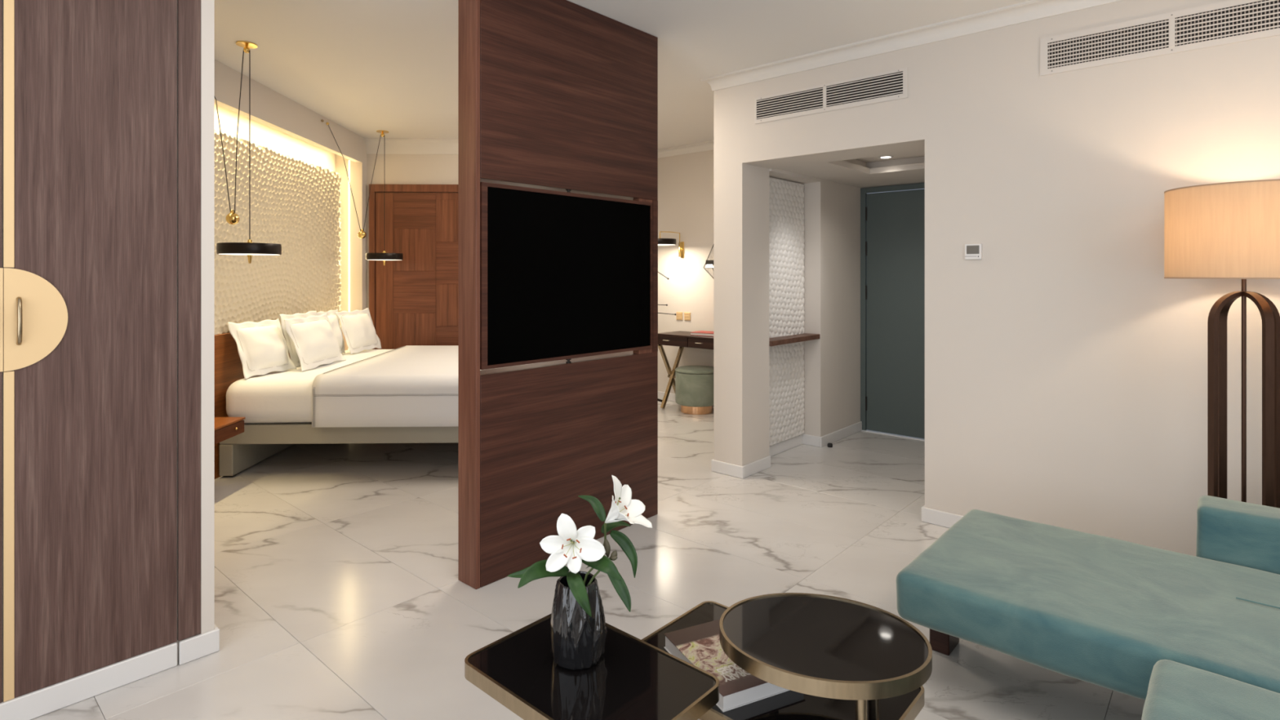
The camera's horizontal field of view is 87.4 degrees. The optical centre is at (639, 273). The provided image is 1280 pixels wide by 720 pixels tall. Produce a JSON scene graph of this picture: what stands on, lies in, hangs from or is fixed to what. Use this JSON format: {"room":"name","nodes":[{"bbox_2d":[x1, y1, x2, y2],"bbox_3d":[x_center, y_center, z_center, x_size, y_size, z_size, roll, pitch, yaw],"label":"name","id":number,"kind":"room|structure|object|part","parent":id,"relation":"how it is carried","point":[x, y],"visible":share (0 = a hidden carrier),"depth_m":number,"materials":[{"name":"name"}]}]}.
{"room":"hotel suite","nodes":[
{"label":"hotel suite","id":0,"kind":"room"},
{"bbox_2d":[2,0,214,701],"bbox_3d":[-2.501,0.010,1.779,0.598,2.700,2.235,0,0,42],"label":"wall","id":1,"kind":"structure","parent":0,"point":[207,6],"depth_m":2.39,"materials":[{"name":"paint"}]},
{"bbox_2d":[0,0,200,702],"bbox_3d":[-1.968,-0.029,1.913,0.043,2.617,1.244,0,0,42],"label":"wardrobe","id":2,"kind":"object","parent":1,"relation":"attached to","point":[88,300],"visible":1,"depth_m":2.17,"materials":[{"name":"brown wood"}]},
{"bbox_3d":[-2.151,-0.029,1.731,0.011,2.617,0.729,0,0,42],"label":"door","id":3,"kind":"part","parent":2,"relation":"part of","materials":[{"name":"brown wood"}]},
{"bbox_3d":[-1.950,0.137,1.945,0.005,0.309,0.147,0,0,42],"label":"handle plate","id":4,"kind":"part","parent":2,"relation":"part of","materials":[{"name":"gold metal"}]},
{"bbox_3d":[-1.867,0.142,2.016,0.030,0.146,0.012,0,0,42],"label":"handle","id":5,"kind":"part","parent":2,"relation":"part of","materials":[{"name":"gold metal"}]},
{"bbox_3d":[-1.851,0.137,2.056,0.005,0.309,0.147,0,0,42],"label":"handle plate","id":6,"kind":"part","parent":2,"relation":"part of","materials":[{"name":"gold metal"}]},
{"bbox_3d":[-1.589,-0.029,2.363,0.011,2.617,0.068,0,0,42],"label":"filler panel","id":7,"kind":"part","parent":2,"relation":"part of","materials":[{"name":"brown wood"}]},
{"bbox_2d":[0,624,219,719],"bbox_3d":[-2.404,1.320,1.870,0.602,0.080,1.999,0,0,42],"label":"baseboard","id":8,"kind":"structure","parent":1,"relation":"attached to","point":[47,700],"depth_m":2.18,"materials":[{"name":"white stone"}]},
{"bbox_2d":[214,103,335,171],"bbox_3d":[-3.021,0.050,4.582,0.200,2.620,4.120,0,0,-1],"label":"wall","id":9,"kind":"structure","parent":0,"point":[263,135],"depth_m":5.36,"materials":[{"name":"paint"}]},
{"bbox_2d":[214,128,341,334],"bbox_3d":[-2.855,-0.280,4.597,0.065,1.370,3.700,0,0,-1],"label":"wall","id":10,"kind":"structure","parent":9,"relation":"attached to","point":[295,202],"depth_m":5.22,"materials":[{"name":"beige paint"}]},
{"bbox_2d":[214,319,341,479],"bbox_3d":[-2.864,0.882,4.877,0.081,0.954,3.100,0,0,-1],"label":"headboard","id":11,"kind":"object","parent":9,"relation":"attached to","point":[228,363],"visible":0.02,"depth_m":4.52,"materials":[{"name":"brown wood"}]},
{"bbox_2d":[214,417,244,444],"bbox_3d":[-2.673,0.980,4.081,0.254,0.099,0.550,0,0,-2],"label":"nightstand","id":12,"kind":"object","parent":11,"relation":"attached to","point":[225,428],"visible":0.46,"depth_m":4.21,"materials":[{"name":"brown wood"}]},
{"bbox_2d":[214,59,362,162],"bbox_3d":[-2.892,-1.215,4.537,0.455,0.250,4.021,0,0,-1],"label":"wall","id":13,"kind":"structure","parent":0,"point":[269,108],"depth_m":5.01,"materials":[{"name":"paint"}]},
{"bbox_2d":[335,137,366,350],"bbox_3d":[-2.846,0.010,6.609,0.255,2.700,0.118,0,0,-2],"label":"wall","id":14,"kind":"structure","parent":0,"point":[357,170],"depth_m":6.55,"materials":[{"name":"paint"}]},
{"bbox_2d":[348,160,350,350],"bbox_3d":[-2.840,0.110,6.545,0.012,2.440,0.006,0,0,-2],"label":"led strip","id":15,"kind":"object","parent":14,"relation":"attached to","point":[348,160],"visible":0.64,"depth_m":6.54,"materials":[{"name":"beige"}]},
{"bbox_2d":[364,137,457,154],"bbox_3d":[-1.822,-1.268,6.657,1.795,0.145,0.075,0,0,-2],"label":"trim","id":16,"kind":"structure","parent":14,"relation":"attached to","point":[387,145],"depth_m":6.66,"materials":[{"name":"white paint"}]},
{"bbox_2d":[366,154,457,307],"bbox_3d":[-2.053,0.010,6.769,2.250,2.700,0.160,0,0,-2],"label":"wall","id":17,"kind":"structure","parent":0,"point":[389,169],"depth_m":6.68,"materials":[{"name":"paint"}]},
{"bbox_2d":[368,184,457,349],"bbox_3d":[-2.035,0.235,6.669,1.300,2.250,0.041,0,0,-2],"label":"door","id":18,"kind":"structure","parent":17,"relation":"in","point":[413,300],"depth_m":6.66,"materials":[{"name":"brown wood"}]},
{"bbox_3d":[-2.538,0.273,6.655,0.173,2.164,0.004,0,0,-2],"label":"veneer panel","id":19,"kind":"part","parent":18,"relation":"part of","materials":[{"name":"brown wood"}]},
{"bbox_3d":[-2.345,0.600,6.660,0.208,0.418,0.005,0,0,-1],"label":"veneer panel","id":20,"kind":"part","parent":18,"relation":"part of","materials":[{"name":"brown wood"}]},
{"bbox_3d":[-2.345,-0.240,6.661,0.208,0.418,0.004,0,0,-2],"label":"veneer panel","id":21,"kind":"part","parent":18,"relation":"part of","materials":[{"name":"brown wood"}]},
{"bbox_3d":[-2.240,0.075,6.663,0.418,0.208,0.004,0,0,-1],"label":"veneer panel","id":22,"kind":"part","parent":18,"relation":"part of","materials":[{"name":"brown wood"}]},
{"bbox_3d":[-2.240,0.285,6.663,0.418,0.208,0.005,0,0,-2],"label":"veneer panel","id":23,"kind":"part","parent":18,"relation":"part of","materials":[{"name":"brown wood"}]},
{"bbox_3d":[-2.240,-0.735,6.663,0.418,0.148,0.005,0,0,-2],"label":"veneer panel","id":24,"kind":"part","parent":18,"relation":"part of","materials":[{"name":"brown wood"}]},
{"bbox_3d":[-2.240,-0.555,6.663,0.418,0.208,0.004,0,0,-2],"label":"veneer panel","id":25,"kind":"part","parent":18,"relation":"part of","materials":[{"name":"brown wood"}]},
{"bbox_3d":[-2.135,0.600,6.666,0.208,0.418,0.004,0,0,-1],"label":"veneer panel","id":26,"kind":"part","parent":18,"relation":"part of","materials":[{"name":"brown wood"}]},
{"bbox_3d":[-2.135,-0.240,6.666,0.208,0.418,0.005,0,0,-2],"label":"veneer panel","id":27,"kind":"part","parent":18,"relation":"part of","materials":[{"name":"brown wood"}]},
{"bbox_3d":[-1.925,0.310,6.671,0.208,0.418,0.005,0,0,-2],"label":"veneer panel","id":28,"kind":"part","parent":18,"relation":"part of","materials":[{"name":"brown wood"}]},
{"bbox_3d":[-1.925,-0.530,6.671,0.208,0.418,0.005,0,0,-1],"label":"veneer panel","id":29,"kind":"part","parent":18,"relation":"part of","materials":[{"name":"brown wood"}]},
{"bbox_3d":[-1.820,0.625,6.674,0.418,0.208,0.005,0,0,-2],"label":"veneer panel","id":30,"kind":"part","parent":18,"relation":"part of","materials":[{"name":"brown wood"}]},
{"bbox_3d":[-1.820,-0.215,6.674,0.418,0.208,0.005,0,0,-1],"label":"veneer panel","id":31,"kind":"part","parent":18,"relation":"part of","materials":[{"name":"brown wood"}]},
{"bbox_3d":[-1.820,-0.005,6.674,0.418,0.208,0.004,0,0,-2],"label":"veneer panel","id":32,"kind":"part","parent":18,"relation":"part of","materials":[{"name":"brown wood"}]},
{"bbox_3d":[-1.715,0.310,6.677,0.208,0.418,0.005,0,0,-1],"label":"veneer panel","id":33,"kind":"part","parent":18,"relation":"part of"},
{"bbox_3d":[-1.715,-0.530,6.677,0.208,0.418,0.004,0,0,-1],"label":"veneer panel","id":34,"kind":"part","parent":18,"relation":"part of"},
{"bbox_2d":[31,400,1145,719],"bbox_3d":[1.000,1.420,3.000,14.000,0.120,14.000,0,0,0],"label":"floor","id":35,"kind":"structure","parent":0,"point":[340,594],"depth_m":3.00,"materials":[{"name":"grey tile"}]},
{"bbox_2d":[219,345,558,476],"bbox_3d":[-1.785,1.016,5.435,2.085,0.687,2.038,0,0,-1],"label":"bed","id":36,"kind":"object","parent":35,"relation":"on","point":[407,393],"visible":0.56,"depth_m":4.46,"materials":[{"name":"beige fabric"}]},
{"bbox_3d":[-2.782,1.241,5.419,0.091,0.210,1.920,0,0,-2],"label":"leg panel","id":37,"kind":"part","parent":36,"relation":"part of","materials":[{"name":"beige fabric"}]},
{"bbox_2d":[227,318,296,379],"bbox_3d":[-2.671,0.518,4.746,0.180,0.384,0.471,0,0,13],"label":"pillow","id":38,"kind":"object","parent":36,"relation":"on","point":[262,346],"visible":1,"depth_m":4.67,"materials":[{"name":"white fabric"}]},
{"bbox_2d":[279,311,316,367],"bbox_3d":[-2.653,0.505,5.301,0.167,0.406,0.562,0,0,1],"label":"pillow","id":39,"kind":"object","parent":36,"relation":"on","point":[292,352],"visible":0.28,"depth_m":5.08,"materials":[{"name":"white fabric"}]},
{"bbox_2d":[284,312,346,371],"bbox_3d":[-2.497,0.514,5.161,0.181,0.391,0.677,0,0,1],"label":"pillow","id":40,"kind":"object","parent":36,"relation":"on","point":[316,344],"visible":1,"depth_m":5.04,"materials":[{"name":"white fabric"}]},
{"bbox_2d":[316,309,345,353],"bbox_3d":[-2.680,0.510,5.782,0.161,0.404,0.422,0,0,3],"label":"pillow","id":41,"kind":"object","parent":36,"relation":"on","point":[333,318],"visible":0.38,"depth_m":5.82,"materials":[{"name":"white fabric"}]},
{"bbox_3d":[-1.786,1.072,5.445,2.085,0.128,1.920,0,0,-2],"label":"rail","id":42,"kind":"part","parent":36,"relation":"part of","materials":[{"name":"beige fabric"}]},
{"bbox_2d":[334,307,381,354],"bbox_3d":[-2.567,0.518,6.137,0.176,0.389,0.574,0,0,6],"label":"pillow","id":43,"kind":"object","parent":36,"relation":"on","point":[357,328],"visible":1,"depth_m":6.03,"materials":[{"name":"white fabric"}]},
{"bbox_3d":[-1.785,0.858,5.437,2.049,0.308,1.982,0,0,-2],"label":"mattress","id":44,"kind":"part","parent":36,"relation":"part of","materials":[{"name":"white fabric"}]},
{"bbox_2d":[311,345,558,427],"bbox_3d":[-1.466,0.844,5.446,1.445,0.333,2.034,0,0,-2],"label":"duvet","id":45,"kind":"object","parent":36,"relation":"on","point":[407,386],"depth_m":4.43,"materials":[{"name":"white fabric"}]},
{"bbox_2d":[464,613,719,719],"bbox_3d":[-0.125,1.160,1.626,0.546,0.400,0.368,0,0,42],"label":"coffee table","id":46,"kind":"object","parent":35,"relation":"on","point":[633,678],"visible":0.74,"depth_m":1.59,"materials":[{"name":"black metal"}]},
{"bbox_2d":[550,570,607,671],"bbox_3d":[-0.153,0.864,1.675,0.142,0.198,0.135,0,0,32],"label":"vase","id":47,"kind":"object","parent":46,"relation":"on","point":[578,638],"visible":0.88,"depth_m":1.63,"materials":[{"name":"black ceramic"}]},
{"bbox_2d":[506,513,621,616],"bbox_3d":[-0.202,0.701,1.661,0.235,0.251,0.251,0,0,-22],"label":"lily","id":48,"kind":"object","parent":47,"relation":"in","point":[572,547],"visible":1,"depth_m":1.60,"materials":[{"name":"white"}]},
{"bbox_2d":[587,538,617,585],"bbox_3d":[-0.096,0.724,1.644,0.106,0.153,0.024,0,0,29],"label":"stem","id":49,"kind":"object","parent":47,"relation":"in","point":[613,557],"visible":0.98,"depth_m":1.63,"materials":[{"name":"green plant"}]},
{"bbox_3d":[-0.103,0.738,1.647,0.093,0.126,0.009,0,0,20],"label":"stem","id":50,"kind":"part","parent":49,"relation":"part of","materials":[{"name":"green plant"}]},
{"bbox_2d":[577,475,652,612],"bbox_3d":[-0.055,0.660,1.664,0.142,0.326,0.187,0,0,-31],"label":"lily","id":51,"kind":"object","parent":47,"relation":"in","point":[623,508],"visible":0.95,"depth_m":1.66,"materials":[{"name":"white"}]},
{"bbox_3d":[-0.116,0.719,1.681,0.077,0.207,0.019,0,0,25],"label":"stem","id":52,"kind":"part","parent":51,"relation":"part of","materials":[{"name":"green plant"}]},
{"bbox_2d":[457,0,862,589],"bbox_3d":[0.531,0.010,4.457,0.250,2.700,3.994,0,0,42],"label":"wall","id":53,"kind":"structure","parent":35,"relation":"on","point":[561,95],"depth_m":3.41,"materials":[{"name":"brown wood"}]},
{"bbox_2d":[480,182,652,369],"bbox_3d":[-0.326,0.012,3.343,0.050,0.856,1.136,0,0,42],"label":"television","id":54,"kind":"object","parent":53,"relation":"on","point":[567,275],"visible":0.99,"depth_m":3.24,"materials":[{"name":"black glass"}]},
{"bbox_3d":[-0.345,-0.877,3.392,0.136,0.923,1.190,0,0,42],"label":"panel","id":55,"kind":"part","parent":53,"relation":"part of","materials":[{"name":"brown wood"}]},
{"bbox_3d":[-0.345,0.899,3.392,0.136,0.919,1.190,0,0,42],"label":"panel","id":56,"kind":"part","parent":53,"relation":"part of","materials":[{"name":"brown wood"}]},
{"bbox_2d":[711,455,770,478],"bbox_3d":[1.175,1.320,5.195,0.259,0.080,1.774,0,0,42],"label":"baseboard","id":57,"kind":"structure","parent":53,"relation":"attached to","point":[738,471],"depth_m":4.55,"materials":[{"name":"white stone"}]},
{"bbox_2d":[768,177,804,446],"bbox_3d":[1.050,0.280,5.100,0.059,1.990,0.728,0,0,42],"label":"panel","id":58,"kind":"object","parent":53,"relation":"attached to","point":[786,198],"visible":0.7,"depth_m":5.14,"materials":[{"name":"white tile"}]},
{"bbox_2d":[768,333,819,346],"bbox_3d":[1.122,0.491,5.036,0.128,0.037,0.739,0,0,42],"label":"niche shelf","id":59,"kind":"object","parent":53,"relation":"attached to","point":[785,340],"visible":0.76,"depth_m":4.99,"materials":[{"name":"brown wood"}]},
{"bbox_2d":[768,421,862,456],"bbox_3d":[1.369,1.320,5.321,0.174,0.080,1.498,0,0,42],"label":"baseboard","id":60,"kind":"structure","parent":53,"relation":"attached to","point":[806,439],"depth_m":5.31,"materials":[{"name":"white stone"}]},
{"bbox_2d":[657,271,675,402],"bbox_3d":[0.070,0.548,7.000,0.529,1.616,0.334,0,0,32],"label":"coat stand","id":61,"kind":"object","parent":35,"relation":"on","point":[668,278],"visible":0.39,"depth_m":7.00,"materials":[{"name":"black metal"}]},
{"bbox_2d":[657,330,713,408],"bbox_3d":[0.792,0.978,6.458,1.360,0.756,0.416,0,0,42],"label":"desk","id":62,"kind":"object","parent":35,"relation":"on","point":[681,339],"visible":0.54,"depth_m":6.67,"materials":[{"name":"brown wood"}]},
{"bbox_3d":[0.313,1.031,6.882,0.032,0.649,0.368,0,0,42],"label":"leg","id":63,"kind":"part","parent":62,"relation":"part of","materials":[{"name":"gold metal"}]},
{"bbox_3d":[0.338,1.031,6.859,0.032,0.649,0.368,0,0,42],"label":"leg","id":64,"kind":"part","parent":62,"relation":"part of","materials":[{"name":"gold metal"}]},
{"bbox_3d":[0.316,0.665,6.635,0.390,0.088,0.009,0,0,42],"label":"drawer","id":65,"kind":"part","parent":62,"relation":"part of","materials":[{"name":"brown wood"}]},
{"bbox_3d":[0.615,0.665,6.369,0.390,0.088,0.009,0,0,42],"label":"drawer","id":66,"kind":"part","parent":62,"relation":"part of","materials":[{"name":"brown wood"}]},
{"bbox_2d":[690,330,713,336],"bbox_3d":[0.678,0.585,6.570,0.306,0.029,0.206,0,0,36],"label":"book","id":67,"kind":"object","parent":62,"relation":"on","point":[705,333],"visible":0.57,"depth_m":6.52,"materials":[{"name":"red paper"}]},
{"bbox_2d":[675,365,713,414],"bbox_3d":[0.560,1.139,6.630,0.424,0.440,0.424,0,0,0],"label":"stool","id":68,"kind":"object","parent":35,"relation":"on","point":[694,384],"visible":0.85,"depth_m":6.46,"materials":[{"name":"green fabric"}]},
{"bbox_2d":[675,365,713,373],"bbox_3d":[0.560,0.940,6.630,0.424,0.042,0.424,0,0,0],"label":"cushion","id":69,"kind":"object","parent":68,"relation":"on","point":[684,369],"depth_m":6.51,"materials":[{"name":"green fabric"}]},
{"bbox_2d":[641,592,932,719],"bbox_3d":[0.353,1.120,1.756,0.769,0.480,0.468,0,0,42],"label":"coffee table","id":70,"kind":"object","parent":35,"relation":"on","point":[837,658],"visible":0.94,"depth_m":1.62,"materials":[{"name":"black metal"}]},
{"bbox_2d":[663,619,790,711],"bbox_3d":[0.248,1.042,1.818,0.250,0.040,0.311,0,0,-25],"label":"book","id":71,"kind":"object","parent":70,"relation":"on","point":[700,646],"visible":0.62,"depth_m":1.76,"materials":[{"name":"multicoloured paper"}]},
{"bbox_3d":[0.446,0.887,1.645,0.465,0.009,0.408,0,0,42],"label":"oval glass","id":72,"kind":"part","parent":70,"relation":"part of","materials":[{"name":"black glass"}]},
{"bbox_3d":[0.446,0.898,1.645,0.482,0.036,0.425,0,0,42],"label":"oval frame","id":73,"kind":"part","parent":70,"relation":"part of","materials":[{"name":"gold metal"}]},
{"bbox_3d":[0.495,0.978,1.500,0.025,0.170,0.025,0,0,42],"label":"post","id":74,"kind":"part","parent":70,"relation":"part of","materials":[{"name":"gold metal"}]},
{"bbox_2d":[895,495,1279,719],"bbox_3d":[1.892,1.084,1.255,2.849,0.550,2.097,0,0,42],"label":"sofa","id":75,"kind":"object","parent":35,"relation":"on","point":[1188,637],"visible":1,"depth_m":2.04,"materials":[{"name":"teal fabric"}]},
{"bbox_3d":[1.113,1.247,2.449,0.068,0.226,0.120,0,0,42],"label":"leg","id":76,"kind":"part","parent":75,"relation":"part of","materials":[{"name":"brown wood"}]},
{"bbox_3d":[1.648,1.057,0.768,1.765,0.170,1.044,0,0,42],"label":"corner seat","id":77,"kind":"part","parent":75,"relation":"part of","materials":[{"name":"teal fabric"}]},
{"bbox_3d":[2.799,1.036,1.721,2.109,0.453,0.194,0,0,42],"label":"backrest","id":78,"kind":"part","parent":75,"relation":"part of","materials":[{"name":"teal fabric"}]},
{"bbox_2d":[1164,178,1279,508],"bbox_3d":[2.323,0.513,2.578,0.484,1.692,0.484,0,0,0],"label":"floor lamp","id":79,"kind":"object","parent":35,"relation":"on","point":[1226,230],"visible":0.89,"depth_m":2.50,"materials":[{"name":"beige fabric"}]},
{"bbox_3d":[2.323,-0.158,2.578,0.482,0.349,0.482,0,0,0],"label":"lamp shade","id":80,"kind":"part","parent":79,"relation":"part of","materials":[{"name":"fabric"}]},
{"bbox_2d":[214,0,1031,149],"bbox_3d":[1.000,-1.390,3.000,14.000,0.100,14.000,0,0,0],"label":"ceiling","id":81,"kind":"structure","parent":0,"point":[366,67],"depth_m":3.86,"materials":[{"name":"paint"}]},
{"bbox_2d":[214,40,281,263],"bbox_3d":[-2.354,-0.700,3.992,0.330,1.279,0.570,0,0,-42],"label":"pendant lamp","id":82,"kind":"object","parent":81,"relation":"hanging from","point":[249,248],"visible":0.94,"depth_m":3.90,"materials":[{"name":"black metal"}]},
{"bbox_3d":[-2.468,-0.833,4.017,0.393,0.946,0.049,0,0,29],"label":"counterweight cord","id":83,"kind":"part","parent":82,"relation":"part of","materials":[{"name":"black plastic"}]},
{"bbox_2d":[219,253,277,255],"bbox_3d":[-2.273,-0.116,3.903,0.308,0.005,0.308,0,0,0],"label":"diffuser","id":84,"kind":"object","parent":82,"relation":"attached to","point":[220,254],"depth_m":3.86,"materials":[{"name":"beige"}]},
{"bbox_3d":[-2.273,-0.145,3.903,0.330,0.062,0.330,0,0,0],"label":"lamp shade","id":85,"kind":"part","parent":82,"relation":"part of","materials":[{"name":"black metal"}]},
{"bbox_3d":[-2.273,-0.750,3.903,0.004,1.110,0.005,0,0,0],"label":"cord","id":86,"kind":"part","parent":82,"relation":"part of","materials":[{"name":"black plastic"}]},
{"bbox_2d":[325,122,403,265],"bbox_3d":[-2.452,-0.709,6.083,0.330,1.261,0.763,0,0,14],"label":"pendant lamp","id":87,"kind":"object","parent":81,"relation":"hanging from","point":[384,255],"visible":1,"depth_m":6.15,"materials":[{"name":"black metal"}]},
{"bbox_3d":[-2.576,-0.847,6.035,0.039,0.917,0.592,0,0,25],"label":"counterweight cord","id":88,"kind":"part","parent":87,"relation":"part of","materials":[{"name":"black plastic"}]},
{"bbox_3d":[-2.399,-0.163,6.293,0.330,0.062,0.330,0,0,0],"label":"lamp shade","id":89,"kind":"part","parent":87,"relation":"part of","materials":[{"name":"black metal"}]},
{"bbox_2d":[368,259,401,260],"bbox_3d":[-2.399,-0.134,6.293,0.308,0.005,0.308,0,0,0],"label":"diffuser","id":90,"kind":"object","parent":87,"relation":"attached to","point":[368,260],"depth_m":6.29,"materials":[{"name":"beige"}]},
{"bbox_2d":[564,149,713,393],"bbox_3d":[-0.090,0.010,7.641,4.910,2.700,0.140,0,0,42],"label":"wall","id":91,"kind":"structure","parent":0,"point":[685,200],"depth_m":7.03,"materials":[{"name":"paint"}]},
{"bbox_2d":[657,231,684,257],"bbox_3d":[0.262,-0.305,6.895,0.332,0.270,0.506,0,0,42],"label":"wall lamp","id":92,"kind":"object","parent":91,"relation":"attached to","point":[661,242],"visible":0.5,"depth_m":6.85,"materials":[{"name":"gold metal"}]},
{"bbox_2d":[657,244,673,245],"bbox_3d":[0.204,-0.299,6.830,0.310,0.005,0.310,0,0,42],"label":"diffuser","id":93,"kind":"object","parent":92,"relation":"attached to","point":[658,244],"depth_m":6.74,"materials":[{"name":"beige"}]},
{"bbox_3d":[0.204,-0.326,6.830,0.332,0.058,0.332,0,0,42],"label":"lamp shade","id":94,"kind":"part","parent":92,"relation":"part of","materials":[{"name":"black metal"}]},
{"bbox_3d":[0.323,-0.348,6.942,0.336,0.185,0.013,0,0,-44],"label":"arm","id":95,"kind":"part","parent":92,"relation":"part of","materials":[{"name":"gold metal"}]},
{"bbox_3d":[0.446,-0.255,7.062,0.044,0.170,0.012,0,0,42],"label":"wall plate","id":96,"kind":"part","parent":92,"relation":"part of","materials":[{"name":"gold metal"}]},
{"bbox_2d":[675,311,682,319],"bbox_3d":[0.417,0.444,7.089,0.084,0.086,0.011,0,0,42],"label":"socket plate","id":97,"kind":"object","parent":91,"relation":"attached to","point":[678,314],"visible":1,"depth_m":7.08,"materials":[{"name":"beige plastic"}]},
{"bbox_2d":[657,391,713,408],"bbox_3d":[-0.107,1.317,7.554,4.800,0.084,0.014,0,0,42],"label":"baseboard","id":98,"kind":"structure","parent":91,"relation":"attached to","point":[671,397],"depth_m":7.17,"materials":[{"name":"white stone"}]},
{"bbox_2d":[684,311,690,320],"bbox_3d":[0.495,0.444,7.020,0.084,0.086,0.011,0,0,41],"label":"socket plate","id":99,"kind":"object","parent":91,"relation":"attached to","point":[686,315],"visible":1,"depth_m":7.02,"materials":[{"name":"beige plastic"}]},
{"bbox_2d":[703,244,713,278],"bbox_3d":[0.825,-0.591,6.550,0.413,1.496,0.360,0,0,0],"label":"mirror","id":100,"kind":"object","parent":91,"relation":"attached to","point":[708,265],"visible":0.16,"depth_m":6.52,"materials":[{"name":"black mirror"}]},
{"bbox_2d":[777,151,924,187],"bbox_3d":[1.895,-0.835,4.870,1.240,0.170,1.523,0,0,42],"label":"ceiling","id":101,"kind":"structure","parent":0,"point":[905,168],"depth_m":4.96,"materials":[{"name":"paint"}]},
{"bbox_2d":[878,155,893,158],"bbox_3d":[1.772,-0.842,4.828,0.100,0.005,0.100,0,0,42],"label":"recessed light","id":102,"kind":"object","parent":101,"relation":"in","point":[881,157],"visible":0.99,"depth_m":4.83,"materials":[{"name":"white plastic"}]},
{"bbox_2d":[742,0,1279,555],"bbox_3d":[2.613,0.010,2.982,4.859,2.700,0.350,0,0,42],"label":"wall","id":103,"kind":"structure","parent":0,"point":[1066,376],"depth_m":3.23,"materials":[{"name":"paint"}]},
{"bbox_2d":[754,66,907,124],"bbox_3d":[1.123,-1.069,4.068,0.992,0.168,0.007,0,0,42],"label":"air vent","id":104,"kind":"object","parent":103,"relation":"in","point":[892,85],"visible":1,"depth_m":4.03,"materials":[{"name":"beige metal"}]},
{"bbox_2d":[657,0,1123,158],"bbox_3d":[1.167,-1.301,5.187,9.650,0.078,1.856,0,0,42],"label":"trim","id":105,"kind":"structure","parent":103,"relation":"attached to","point":[1032,10],"depth_m":3.75,"materials":[{"name":"white paint"}]},
{"bbox_2d":[921,505,963,528],"bbox_3d":[2.970,1.320,2.656,3.492,0.080,0.364,0,0,42],"label":"baseboard","id":106,"kind":"structure","parent":103,"relation":"attached to","point":[931,516],"depth_m":3.62,"materials":[{"name":"white stone"}]},
{"bbox_2d":[964,244,982,259],"bbox_3d":[1.746,-0.117,3.509,0.080,0.080,0.015,0,0,42],"label":"thermostat","id":107,"kind":"object","parent":103,"relation":"attached to","point":[972,251],"visible":1,"depth_m":3.50,"materials":[{"name":"white plastic"}]},
{"bbox_2d":[1040,0,1279,75],"bbox_3d":[2.359,-1.070,2.969,1.022,0.184,0.007,0,0,42],"label":"air vent","id":108,"kind":"object","parent":103,"relation":"in","point":[1228,21],"visible":1,"depth_m":2.99,"materials":[{"name":"beige metal"}]},
{"bbox_3d":[2.448,0.110,5.491,1.240,2.500,0.140,0,0,42],"label":"wall","id":109,"kind":"structure","parent":0,"visible":0},
{"bbox_2d":[860,182,924,440],"bbox_3d":[2.297,0.307,5.486,1.020,2.105,0.069,0,0,42],"label":"door","id":110,"kind":"structure","parent":109,"relation":"in","point":[892,224],"depth_m":5.65,"materials":[{"name":"grey paint"}]}
]}

